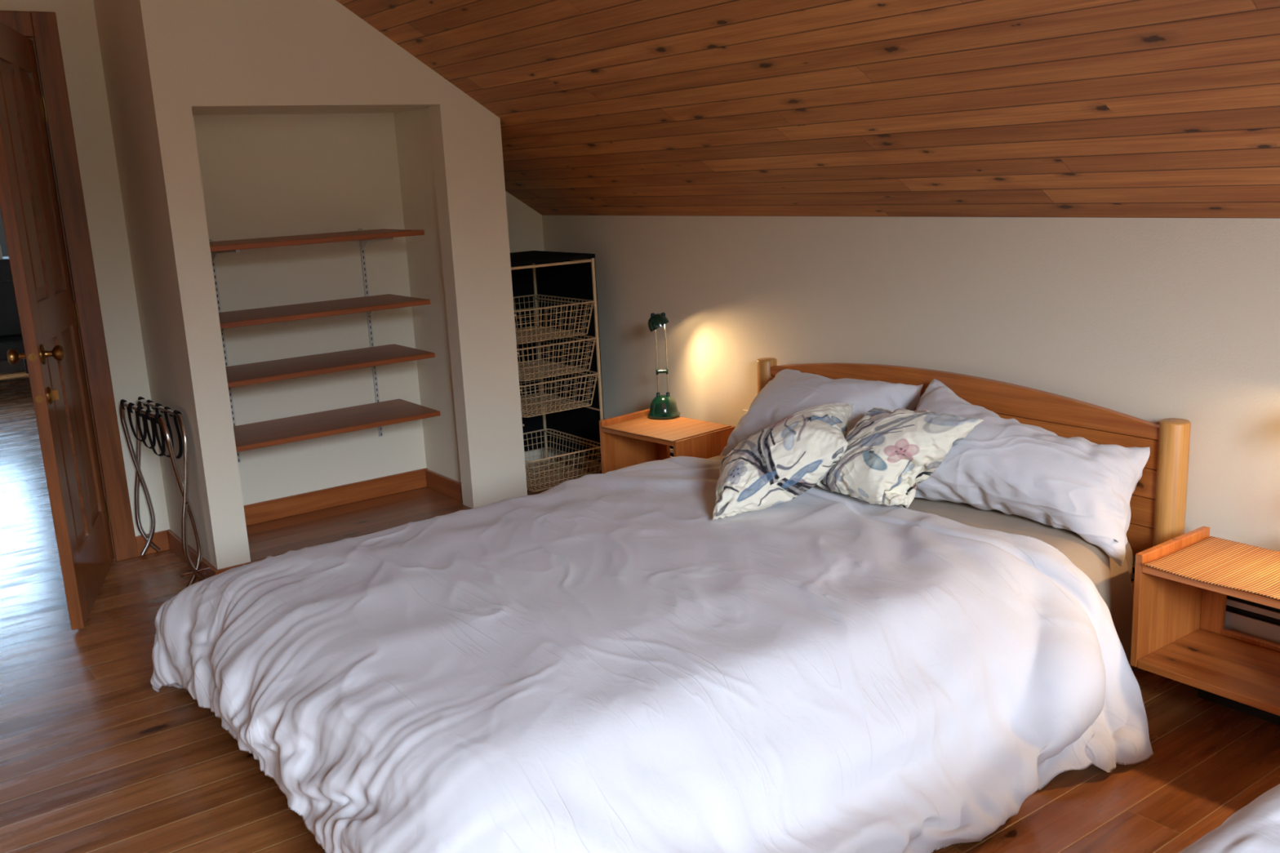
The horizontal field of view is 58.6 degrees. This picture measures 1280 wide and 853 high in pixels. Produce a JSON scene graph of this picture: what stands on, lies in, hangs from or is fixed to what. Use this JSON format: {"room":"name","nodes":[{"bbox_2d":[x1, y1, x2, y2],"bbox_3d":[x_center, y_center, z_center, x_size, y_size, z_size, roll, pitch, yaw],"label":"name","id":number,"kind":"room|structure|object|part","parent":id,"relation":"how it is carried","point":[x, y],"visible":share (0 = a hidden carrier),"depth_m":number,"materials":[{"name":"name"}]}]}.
{"room":"attic bedroom","nodes":[
{"label":"attic bedroom","id":0,"kind":"room"},
{"bbox_2d":[0,207,25,373],"bbox_3d":[-6.723,-1.483,9.065,3.800,2.500,0.120,-12,15,-35],"label":"wall","id":1,"kind":"structure","parent":0,"point":[5,366],"depth_m":10.00,"materials":[{"name":"grey paint"}]},
{"bbox_2d":[0,0,169,536],"bbox_3d":[-3.542,-0.812,3.504,3.600,3.322,0.120,-12,15,-35],"label":"wall","id":2,"kind":"structure","parent":0,"point":[76,20],"depth_m":4.50,"materials":[{"name":"white paint"}]},
{"bbox_2d":[0,21,114,630],"bbox_3d":[-2.114,-0.368,4.097,0.172,2.035,0.822,-7,13,-16],"label":"door","id":3,"kind":"structure","parent":2,"relation":"in","point":[29,206],"depth_m":3.97,"materials":[{"name":"brown wood"}]},
{"bbox_3d":[-2.059,-0.233,3.778,0.066,0.068,0.068,-7,13,-16],"label":"knob","id":4,"kind":"part","parent":3,"relation":"part of","materials":[{"name":"gold metal"}]},
{"bbox_3d":[-2.083,-0.820,3.831,0.024,0.800,0.247,-7,13,-16],"label":"panel","id":5,"kind":"part","parent":3,"relation":"part of","materials":[{"name":"brown wood"}]},
{"bbox_3d":[-1.984,-0.090,3.765,0.024,0.024,0.002,-7,13,-17],"label":"bolt plate","id":6,"kind":"part","parent":3,"relation":"part of","materials":[{"name":"gold metal"}]},
{"bbox_3d":[-2.184,-0.886,4.145,0.024,0.800,0.247,-7,13,-16],"label":"panel","id":7,"kind":"part","parent":3,"relation":"part of","materials":[{"name":"brown wood"}]},
{"bbox_3d":[-1.958,-0.244,3.808,0.066,0.068,0.068,-7,13,-16],"label":"knob","id":8,"kind":"part","parent":3,"relation":"part of","materials":[{"name":"gold metal"}]},
{"bbox_3d":[-2.040,0.064,4.030,0.024,0.755,0.247,-7,13,-16],"label":"panel","id":9,"kind":"part","parent":3,"relation":"part of","materials":[{"name":"brown wood"}]},
{"bbox_3d":[-2.140,-0.001,4.344,0.024,0.755,0.247,-7,13,-16],"label":"panel","id":10,"kind":"part","parent":3,"relation":"part of","materials":[{"name":"brown wood"}]},
{"bbox_2d":[0,10,137,561],"bbox_3d":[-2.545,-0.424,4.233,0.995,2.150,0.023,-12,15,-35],"label":"trim","id":11,"kind":"structure","parent":2,"relation":"attached to","point":[42,26],"depth_m":4.45,"materials":[{"name":"brown wood"}]},
{"bbox_2d":[135,529,169,555],"bbox_3d":[-2.042,0.489,4.777,0.127,0.085,0.014,-12,15,-35],"label":"baseboard","id":12,"kind":"structure","parent":2,"relation":"attached to","point":[160,539],"depth_m":4.78,"materials":[{"name":"brown wood"}]},
{"bbox_2d":[93,0,527,569],"bbox_3d":[-1.375,-0.850,4.757,1.347,2.638,0.934,-12,15,-35],"label":"wall","id":13,"kind":"structure","parent":0,"point":[230,119],"depth_m":4.66,"materials":[{"name":"white paint"}]},
{"bbox_2d":[166,528,217,578],"bbox_3d":[-1.788,0.527,4.551,0.014,0.085,0.684,-12,15,-35],"label":"baseboard","id":14,"kind":"structure","parent":13,"relation":"attached to","point":[175,541],"depth_m":4.54,"materials":[{"name":"brown wood"}]},
{"bbox_2d":[208,239,240,462],"bbox_3d":[-1.696,-0.299,4.654,0.016,0.920,0.012,-12,15,-35],"label":"shelf standard","id":15,"kind":"object","parent":13,"relation":"attached to","point":[210,240],"visible":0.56,"depth_m":4.64,"materials":[{"name":"silver metal"}]},
{"bbox_2d":[213,555,275,575],"bbox_3d":[-1.039,0.466,4.656,1.361,0.085,0.014,-12,15,-35],"label":"baseboard","id":16,"kind":"structure","parent":13,"relation":"attached to","point":[220,571],"depth_m":4.29,"materials":[{"name":"brown wood"}]},
{"bbox_2d":[243,467,427,525],"bbox_3d":[-1.397,0.320,4.992,1.028,0.087,0.014,-12,15,-35],"label":"baseboard","id":17,"kind":"structure","parent":13,"relation":"attached to","point":[284,507],"depth_m":5.02,"materials":[{"name":"brown wood"}]},
{"bbox_2d":[357,228,382,436],"bbox_3d":[-1.184,-0.405,5.015,0.016,0.920,0.012,-12,15,-35],"label":"shelf standard","id":18,"kind":"object","parent":13,"relation":"attached to","point":[362,252],"visible":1,"depth_m":5.00,"materials":[{"name":"silver metal"}]},
{"bbox_2d":[208,228,424,262],"bbox_3d":[-1.363,-0.713,4.556,0.905,0.085,0.413,-12,15,-35],"label":"closet shelf","id":19,"kind":"object","parent":18,"relation":"attached to","point":[365,236],"visible":0.73,"depth_m":4.47,"materials":[{"name":"brown wood"}]},
{"bbox_2d":[218,293,430,333],"bbox_3d":[-1.349,-0.438,4.618,0.905,0.085,0.413,-12,15,-35],"label":"closet shelf","id":20,"kind":"object","parent":18,"relation":"attached to","point":[246,317],"visible":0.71,"depth_m":4.56,"materials":[{"name":"brown wood"}]},
{"bbox_2d":[225,343,435,387],"bbox_3d":[-1.339,-0.221,4.667,0.905,0.085,0.413,-12,15,-35],"label":"closet shelf","id":21,"kind":"object","parent":18,"relation":"attached to","point":[255,373],"visible":0.73,"depth_m":4.62,"materials":[{"name":"brown wood"}]},
{"bbox_2d":[233,399,439,452],"bbox_3d":[-1.327,0.021,4.721,0.905,0.085,0.413,-12,15,-35],"label":"closet shelf","id":22,"kind":"object","parent":18,"relation":"attached to","point":[251,436],"visible":0.79,"depth_m":4.68,"materials":[{"name":"brown wood"}]},
{"bbox_2d":[425,469,462,502],"bbox_3d":[-0.870,0.267,5.121,0.014,0.083,0.385,-12,15,-35],"label":"baseboard","id":23,"kind":"structure","parent":13,"relation":"attached to","point":[448,486],"depth_m":5.12,"materials":[{"name":"brown wood"}]},
{"bbox_2d":[246,486,471,561],"bbox_3d":[-1.251,0.440,4.820,1.028,0.085,0.495,-12,15,-35],"label":"floor","id":24,"kind":"structure","parent":0,"point":[276,537],"depth_m":4.81,"materials":[{"name":"brown wood"}]},
{"bbox_2d":[505,191,557,463],"bbox_3d":[-0.824,-0.670,5.711,0.760,1.817,0.121,-12,15,-35],"label":"wall","id":25,"kind":"structure","parent":0,"point":[525,225],"depth_m":5.76,"materials":[{"name":"white paint"}]},
{"bbox_2d":[0,370,1279,852],"bbox_3d":[-2.402,0.771,4.069,5.950,0.120,13.820,-12,15,-35],"label":"floor","id":26,"kind":"structure","parent":0,"point":[94,759],"depth_m":2.98,"materials":[{"name":"brown wood"}]},
{"bbox_2d":[0,280,24,361],"bbox_3d":[-5.075,-0.696,8.980,0.590,0.857,0.536,-12,15,-35],"label":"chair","id":27,"kind":"object","parent":26,"relation":"on","point":[11,335],"visible":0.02,"depth_m":9.14,"materials":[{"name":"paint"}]},
{"bbox_3d":[-5.206,-0.925,9.099,0.480,0.450,0.060,-12,15,-35],"label":"backrest","id":28,"kind":"part","parent":27,"relation":"part of","materials":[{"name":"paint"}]},
{"bbox_3d":[-5.068,-0.606,8.997,0.480,0.140,0.440,-12,15,-35],"label":"seat","id":29,"kind":"part","parent":27,"relation":"part of","materials":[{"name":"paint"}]},
{"bbox_2d":[0,256,28,373],"bbox_3d":[-5.721,-0.819,9.291,1.410,1.010,0.560,-12,15,-35],"label":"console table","id":30,"kind":"object","parent":26,"relation":"on","point":[5,267],"visible":0.02,"depth_m":9.30,"materials":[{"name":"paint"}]},
{"bbox_2d":[0,244,2,259],"bbox_3d":[-5.386,-1.397,9.216,0.380,0.115,0.202,-12,15,-35],"label":"storage box","id":31,"kind":"object","parent":30,"relation":"on","point":[1,254],"visible":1,"depth_m":9.24,"materials":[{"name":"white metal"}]},
{"bbox_3d":[-5.333,-0.684,9.881,0.040,0.450,0.040,-12,15,-35],"label":"leg","id":32,"kind":"part","parent":30,"relation":"part of","materials":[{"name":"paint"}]},
{"bbox_2d":[119,396,208,586],"bbox_3d":[-1.877,0.245,4.460,0.113,0.670,0.599,-13,16,-39],"label":"luggage rack","id":33,"kind":"object","parent":26,"relation":"on","point":[156,418],"visible":0.99,"depth_m":4.33,"materials":[{"name":"silver metal"}]},
{"bbox_2d":[510,250,604,491],"bbox_3d":[-0.515,-0.253,5.412,0.466,1.104,0.591,-12,15,-35],"label":"rack","id":34,"kind":"object","parent":26,"relation":"on","point":[555,296],"visible":0.65,"depth_m":5.50,"materials":[{"name":"beige metal"}]},
{"bbox_2d":[513,293,595,343],"bbox_3d":[-0.527,-0.508,5.355,0.436,0.155,0.534,-12,15,-35],"label":"basket","id":35,"kind":"object","parent":34,"relation":"on","point":[571,314],"depth_m":5.43,"materials":[{"name":"beige metal"}]},
{"bbox_2d":[516,328,596,381],"bbox_3d":[-0.519,-0.342,5.392,0.436,0.155,0.534,-12,15,-35],"label":"basket","id":36,"kind":"object","parent":34,"relation":"on","point":[577,351],"depth_m":5.40,"materials":[{"name":"beige metal"}]},
{"bbox_2d":[519,361,599,417],"bbox_3d":[-0.511,-0.179,5.428,0.436,0.155,0.534,-12,15,-35],"label":"basket","id":37,"kind":"object","parent":34,"relation":"on","point":[581,385],"depth_m":5.45,"materials":[{"name":"beige metal"}]},
{"bbox_2d":[523,428,601,491],"bbox_3d":[-0.478,0.159,5.481,0.436,0.155,0.534,-12,15,-35],"label":"basket","id":38,"kind":"object","parent":34,"relation":"on","point":[580,444],"depth_m":5.55,"materials":[{"name":"beige metal"}]},
{"bbox_2d":[599,408,735,473],"bbox_3d":[0.119,0.193,4.794,0.337,0.446,0.474,-14,17,-40],"label":"nightstand","id":39,"kind":"object","parent":26,"relation":"on","point":[619,450],"visible":0.38,"depth_m":4.84,"materials":[{"name":"brown wood"}]},
{"bbox_3d":[-0.036,0.097,4.945,0.335,0.311,0.020,-14,17,-40],"label":"panel","id":40,"kind":"part","parent":39,"relation":"part of","materials":[{"name":"brown wood"}]},
{"bbox_3d":[0.228,0.111,4.882,0.020,0.242,0.429,-14,17,-40],"label":"frame","id":41,"kind":"part","parent":39,"relation":"part of","materials":[{"name":"brown wood"}]},
{"bbox_2d":[601,415,730,441],"bbox_3d":[0.105,0.000,4.736,0.337,0.004,0.434,-14,17,-40],"label":"tabletop","id":42,"kind":"object","parent":39,"relation":"on","point":[679,428],"visible":0.98,"depth_m":4.71,"materials":[{"name":"brown wood"}]},
{"bbox_2d":[647,312,680,419],"bbox_3d":[0.093,-0.264,4.880,0.144,0.448,0.144,-12,15,-35],"label":"desk lamp","id":43,"kind":"object","parent":42,"relation":"on","point":[662,406],"visible":1,"depth_m":4.87,"materials":[{"name":"green paint"}]},
{"bbox_3d":[0.071,-0.283,4.875,0.007,0.310,0.007,-8,13,-20],"label":"rod","id":44,"kind":"part","parent":43,"relation":"part of","materials":[{"name":"silver metal"}]},
{"bbox_3d":[0.080,-0.441,4.842,0.092,0.078,0.092,-12,15,-35],"label":"lamp shade","id":45,"kind":"part","parent":43,"relation":"part of","materials":[{"name":"green paint"}]},
{"bbox_2d":[661,402,666,409],"bbox_3d":[0.102,-0.086,4.860,0.018,0.028,0.008,-3,-11,1],"label":"switch","id":46,"kind":"object","parent":43,"relation":"attached to","point":[663,404],"depth_m":4.86,"materials":[{"name":"plastic"}]},
{"bbox_3d":[0.113,-0.285,4.875,0.007,0.310,0.007,7,16,38],"label":"rod","id":47,"kind":"part","parent":43,"relation":"part of","materials":[{"name":"silver metal"}]},
{"bbox_3d":[0.266,0.170,4.620,0.335,0.283,0.020,-14,17,-40],"label":"panel","id":48,"kind":"part","parent":39,"relation":"part of","materials":[{"name":"brown wood"}]},
{"bbox_2d":[756,357,1191,595],"bbox_3d":[0.120,0.369,3.289,2.292,0.762,1.760,-12,15,-35],"label":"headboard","id":49,"kind":"object","parent":26,"relation":"on","point":[1157,503],"visible":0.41,"depth_m":3.37,"materials":[{"name":"white cotton fabric"},{"name":"pine"}]},
{"bbox_2d":[150,456,1153,852],"bbox_3d":[-0.091,0.569,3.092,2.110,0.470,2.167,-12,15,-35],"label":"duvet","id":50,"kind":"object","parent":49,"relation":"on","point":[597,663],"visible":0.94,"depth_m":2.60,"materials":[{"name":"white fabric"}]},
{"bbox_2d":[711,403,853,520],"bbox_3d":[0.458,0.091,3.551,0.614,0.259,0.398,-6,13,-12],"label":"cushion","id":51,"kind":"object","parent":50,"relation":"on","point":[776,464],"visible":1,"depth_m":3.43,"materials":[{"name":"fabric"}]},
{"bbox_3d":[0.518,0.081,4.589,0.080,0.715,0.080,-12,15,-35],"label":"post","id":52,"kind":"part","parent":49,"relation":"part of","materials":[{"name":"brown wood"}]},
{"bbox_3d":[0.996,-0.135,3.844,0.032,0.107,1.610,-12,15,-35],"label":"headboard rail","id":53,"kind":"part","parent":49,"relation":"part of","materials":[{"name":"brown wood"}]},
{"bbox_2d":[995,509,1133,580],"bbox_3d":[0.111,0.468,3.301,2.192,0.212,1.566,-12,15,-35],"label":"mattress","id":54,"kind":"object","parent":49,"relation":"on","point":[1128,557],"visible":0.09,"depth_m":3.26,"materials":[{"name":"beige fabric"}]},
{"bbox_2d":[708,455,1135,669],"bbox_3d":[0.747,0.409,3.734,0.510,0.411,1.679,-12,15,-35],"label":"sheet","id":55,"kind":"object","parent":54,"relation":"on","point":[1113,582],"visible":0.15,"depth_m":3.20,"materials":[{"name":"beige fabric"}]},
{"bbox_2d":[720,368,923,456],"bbox_3d":[0.629,-0.014,4.005,0.381,0.322,0.717,-12,15,-35],"label":"pillow","id":56,"kind":"object","parent":55,"relation":"on","point":[790,392],"visible":0.44,"depth_m":3.91,"materials":[{"name":"white fabric"}]},
{"bbox_2d":[816,407,983,508],"bbox_3d":[0.755,0.102,3.468,0.281,0.313,0.494,-12,15,-35],"label":"cushion","id":57,"kind":"object","parent":55,"relation":"on","point":[888,454],"visible":0.89,"depth_m":3.37,"materials":[{"name":"fabric"}]},
{"bbox_2d":[915,378,1150,566],"bbox_3d":[1.086,0.125,3.406,0.368,0.402,0.811,-12,15,-35],"label":"pillow","id":58,"kind":"object","parent":55,"relation":"on","point":[1080,486],"visible":0.88,"depth_m":3.24,"materials":[{"name":"white fabric"}]},
{"bbox_3d":[0.579,0.682,2.679,2.190,0.135,0.022,-12,15,-35],"label":"rail","id":59,"kind":"part","parent":49,"relation":"part of","materials":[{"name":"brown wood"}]},
{"bbox_3d":[1.508,0.332,3.255,0.080,0.715,0.080,-12,15,-35],"label":"post","id":60,"kind":"part","parent":49,"relation":"part of","materials":[{"name":"brown wood"}]},
{"bbox_2d":[1129,526,1279,725],"bbox_3d":[1.563,0.550,2.900,0.337,0.440,0.474,-12,15,-35],"label":"nightstand","id":61,"kind":"object","parent":26,"relation":"on","point":[1179,633],"visible":0.78,"depth_m":2.99,"materials":[{"name":"brown wood"}]},
{"bbox_3d":[1.427,0.454,3.066,0.335,0.311,0.020,-12,15,-35],"label":"panel","id":62,"kind":"part","parent":61,"relation":"part of","materials":[{"name":"brown wood"}]},
{"bbox_2d":[1137,628,1279,715],"bbox_3d":[1.567,0.628,2.919,0.334,0.022,0.429,-12,15,-35],"label":"shelf","id":63,"kind":"object","parent":61,"relation":"attached to","point":[1236,666],"depth_m":2.95,"materials":[{"name":"brown wood"}]},
{"bbox_2d":[1142,536,1279,599],"bbox_3d":[1.549,0.358,2.842,0.337,0.008,0.434,-12,15,-35],"label":"nightstand top","id":64,"kind":"object","parent":61,"relation":"on","point":[1211,560],"visible":1,"depth_m":2.89,"materials":[{"name":"brown wood"}]},
{"bbox_3d":[1.683,0.473,2.976,0.020,0.242,0.429,-12,15,-35],"label":"frame","id":65,"kind":"part","parent":61,"relation":"part of","materials":[{"name":"brown wood"}]},
{"bbox_3d":[1.577,0.765,1.530,1.950,0.620,1.020,-12,15,-35],"label":"bed","id":66,"kind":"object","parent":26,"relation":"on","visible":0},
{"bbox_2d":[1178,783,1279,852],"bbox_3d":[1.435,0.817,1.446,2.122,0.379,1.293,-12,15,-35],"label":"duvet","id":67,"kind":"object","parent":66,"relation":"on","point":[1255,828],"visible":1,"depth_m":1.70,"materials":[{"name":"white fabric"}]},
{"bbox_2d":[336,0,1279,217],"bbox_3d":[0.372,-1.284,1.824,3.100,2.065,7.600,-12,15,-35],"label":"ceiling","id":68,"kind":"structure","parent":0,"point":[1104,108],"depth_m":3.28,"materials":[{"name":"brown wood"}]},
{"bbox_2d":[542,215,1279,551],"bbox_3d":[1.723,0.047,3.077,0.120,1.328,7.600,-12,15,-35],"label":"wall","id":69,"kind":"structure","parent":0,"point":[1153,320],"depth_m":3.70,"materials":[{"name":"white paint"}]},
{"bbox_2d":[742,409,748,416],"bbox_3d":[0.454,-0.031,4.746,0.008,0.070,0.072,-12,15,-35],"label":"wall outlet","id":70,"kind":"object","parent":69,"relation":"attached to","point":[744,411],"visible":0.2,"depth_m":4.76,"materials":[{"name":"white plastic"}]},
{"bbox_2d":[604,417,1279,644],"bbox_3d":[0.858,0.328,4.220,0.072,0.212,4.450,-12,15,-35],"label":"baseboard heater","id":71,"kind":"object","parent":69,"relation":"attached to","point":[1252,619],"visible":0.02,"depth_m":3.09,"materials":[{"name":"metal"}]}
]}

